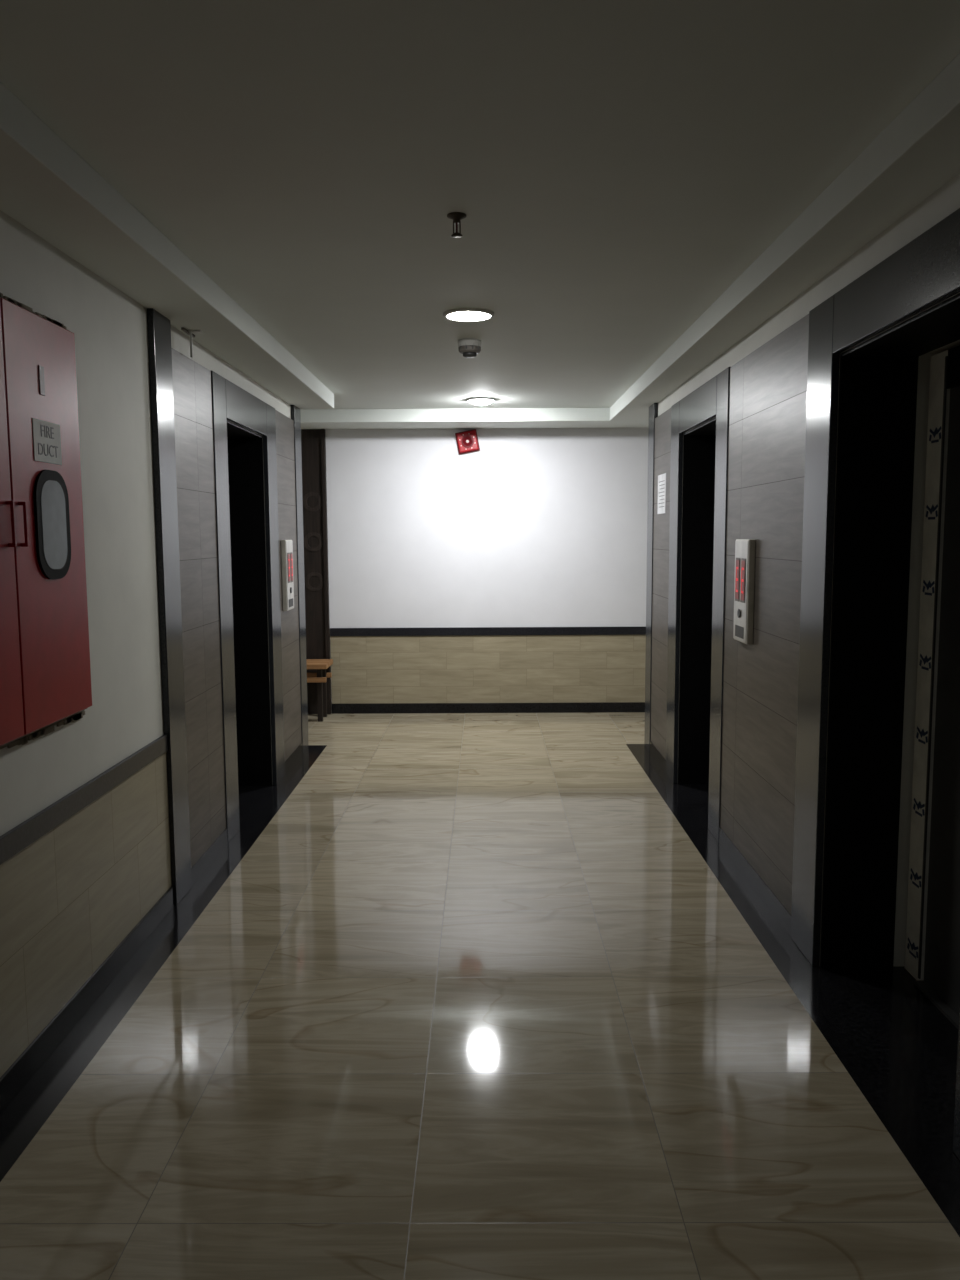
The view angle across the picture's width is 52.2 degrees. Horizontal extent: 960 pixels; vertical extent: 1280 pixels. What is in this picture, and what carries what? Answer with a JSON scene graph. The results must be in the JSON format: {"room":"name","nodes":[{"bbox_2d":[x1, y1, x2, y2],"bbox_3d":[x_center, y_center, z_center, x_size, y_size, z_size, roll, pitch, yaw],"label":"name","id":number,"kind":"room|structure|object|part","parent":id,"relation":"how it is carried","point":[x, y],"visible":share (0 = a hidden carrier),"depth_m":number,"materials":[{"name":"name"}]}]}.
{"room":"elevator lobby","nodes":[
{"label":"elevator lobby","id":0,"kind":"room"},
{"bbox_2d":[0,210,290,835],"bbox_3d":[-1.530,0.114,1.970,0.500,2.370,9.880,0,6,0],"label":"wall","id":1,"kind":"structure","parent":0,"point":[109,327],"depth_m":3.34,"materials":[{"name":"white paint"}]},
{"bbox_2d":[0,293,91,748],"bbox_3d":[-1.248,-0.309,2.601,0.060,1.222,0.967,0,6,0],"label":"upper cabinet","id":2,"kind":"object","parent":1,"relation":"attached to","point":[45,670],"visible":1,"depth_m":2.75,"materials":[{"name":"metal"}]},
{"bbox_3d":[-1.239,-0.291,2.375,0.040,1.155,0.450,0,6,0],"label":"door panel","id":3,"kind":"part","parent":2,"relation":"part of","materials":[{"name":"red metal"}]},
{"bbox_2d":[0,734,171,1076],"bbox_3d":[-1.274,1.055,0.551,0.016,0.627,6.860,0,6,0],"label":"wainscoting","id":4,"kind":"structure","parent":1,"relation":"attached to","point":[79,874],"depth_m":3.06,"materials":[{"name":"beige tile"}]},
{"bbox_2d":[0,886,174,1113],"bbox_3d":[-1.271,1.409,0.589,0.018,0.085,6.860,0,6,0],"label":"baseboard","id":5,"kind":"structure","parent":1,"relation":"attached to","point":[19,1073],"depth_m":3.04,"materials":[{"name":"black stone"}]},
{"bbox_2d":[147,308,308,904],"bbox_3d":[-1.376,-0.253,5.380,0.276,2.370,3.020,0,6,0],"label":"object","id":6,"kind":"structure","parent":1,"relation":"attached to","point":[212,518],"depth_m":4.66,"materials":[{"name":"silver metal"}]},
{"bbox_2d":[281,540,293,610],"bbox_3d":[-1.222,-0.414,6.247,0.036,0.445,0.220,0,6,0],"label":"panel","id":7,"kind":"object","parent":1,"relation":"attached to","point":[286,545],"visible":1,"depth_m":6.16,"materials":[{"name":"metal"}]},
{"bbox_2d":[0,712,959,1279],"bbox_3d":[0.020,1.214,2.745,7.000,0.001,11.200,0,6,0],"label":"floor","id":8,"kind":"structure","parent":0,"point":[451,996],"depth_m":2.79,"materials":[{"name":"beige tile"}]},
{"bbox_2d":[306,659,332,721],"bbox_3d":[-1.743,0.416,8.048,1.030,0.475,0.340,0,6,0],"label":"wooden bench","id":9,"kind":"object","parent":8,"relation":"on","point":[321,665],"visible":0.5,"depth_m":7.95,"materials":[{"name":"brown wood"}]},
{"bbox_2d":[0,0,959,428],"bbox_3d":[0.007,-1.242,2.482,7.000,0.200,11.200,0,6,0],"label":"ceiling","id":10,"kind":"structure","parent":0,"point":[641,186],"depth_m":2.56,"materials":[{"name":"paint"}]},
{"bbox_2d":[181,327,202,356],"bbox_3d":[-1.216,-1.261,4.175,0.062,0.110,0.160,0,6,0],"label":"bracket","id":11,"kind":"object","parent":10,"relation":"attached to","point":[190,332],"depth_m":4.17,"materials":[{"name":"grey metal"}]},
{"bbox_2d":[447,212,466,237],"bbox_3d":[-0.071,-1.265,2.993,0.060,0.062,0.060,0,6,0],"label":"sprinkler","id":12,"kind":"object","parent":10,"relation":"attached to","point":[456,217],"depth_m":2.98,"materials":[{"name":"metal"}]},
{"bbox_2d":[443,308,493,321],"bbox_3d":[-0.050,-1.428,4.323,0.226,0.022,0.226,0,6,0],"label":"recessed light","id":13,"kind":"object","parent":10,"relation":"in","point":[459,314],"depth_m":4.28,"materials":[{"name":"white plastic"}]},
{"bbox_2d":[458,339,481,357],"bbox_3d":[-0.052,-1.464,4.932,0.120,0.080,0.120,0,6,0],"label":"smoke detector","id":14,"kind":"object","parent":10,"relation":"attached to","point":[469,348],"visible":1,"depth_m":4.89,"materials":[{"name":"white plastic"}]},
{"bbox_2d":[466,397,495,405],"bbox_3d":[0.007,-1.710,7.058,0.216,0.044,0.216,0,6,0],"label":"recessed light","id":15,"kind":"object","parent":10,"relation":"in","point":[480,401],"depth_m":7.00,"materials":[{"name":"white plastic"}]},
{"bbox_2d":[325,428,647,712],"bbox_3d":[0.038,-0.666,8.226,7.200,2.570,0.100,0,6,0],"label":"wall","id":16,"kind":"structure","parent":0,"point":[533,527],"depth_m":8.15,"materials":[{"name":"white paint"}]},
{"bbox_2d":[301,429,330,713],"bbox_3d":[-1.864,-0.549,8.171,1.195,2.369,0.050,0,6,0],"label":"wood panel","id":17,"kind":"object","parent":16,"relation":"attached to","point":[313,441],"visible":0.23,"depth_m":8.14,"materials":[{"name":"brown wood"}]},
{"bbox_2d":[455,429,479,453],"bbox_3d":[-0.102,-1.628,8.041,0.204,0.204,0.062,0,6,0],"label":"fire alarm sounder","id":18,"kind":"object","parent":16,"relation":"attached to","point":[467,441],"visible":1,"depth_m":8.02,"materials":[{"name":"red plastic"}]},
{"bbox_2d":[330,627,645,703],"bbox_3d":[1.143,0.208,8.256,4.800,0.643,0.016,0,6,0],"label":"trim","id":19,"kind":"structure","parent":16,"relation":"attached to","point":[447,664],"depth_m":8.26,"materials":[{"name":"beige tile"}]},
{"bbox_2d":[332,702,644,713],"bbox_3d":[1.144,0.571,8.295,4.800,0.085,0.016,0,6,0],"label":"baseboard","id":20,"kind":"structure","parent":16,"relation":"attached to","point":[603,707],"depth_m":8.29,"materials":[{"name":"black stone"}]},
{"bbox_2d":[658,173,959,965],"bbox_3d":[1.470,0.100,1.955,0.600,2.370,9.880,0,6,0],"label":"wall","id":21,"kind":"structure","parent":0,"point":[944,201],"depth_m":3.28,"materials":[{"name":"grey stone-look tile"},{"name":"painted plaster"}]},
{"bbox_2d":[657,473,665,513],"bbox_3d":[1.166,-0.937,6.291,0.003,0.250,0.280,0,6,0],"label":"paper notice","id":22,"kind":"object","parent":21,"relation":"attached to","point":[661,509],"visible":1,"depth_m":6.29,"materials":[{"name":"grey paper"}]},
{"bbox_2d":[733,539,754,644],"bbox_3d":[1.142,-0.213,4.251,0.036,0.445,0.220,0,6,0],"label":"panel","id":23,"kind":"object","parent":21,"relation":"attached to","point":[744,548],"visible":1,"depth_m":4.18,"materials":[{"name":"metal"}]},
{"bbox_2d":[644,208,959,1159],"bbox_3d":[1.282,0.100,1.956,0.276,2.370,9.880,0,6,0],"label":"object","id":24,"kind":"structure","parent":21,"relation":"attached to","point":[753,720],"depth_m":3.46,"materials":[{"name":"silver metal"}]},
{"bbox_2d":[905,345,959,1029],"bbox_3d":[1.472,0.162,2.789,0.055,2.067,0.999,0,6,0],"label":"elevator door","id":25,"kind":"structure","parent":21,"relation":"in","point":[932,949],"depth_m":3.14,"materials":[{"name":"black metal"}]}
]}

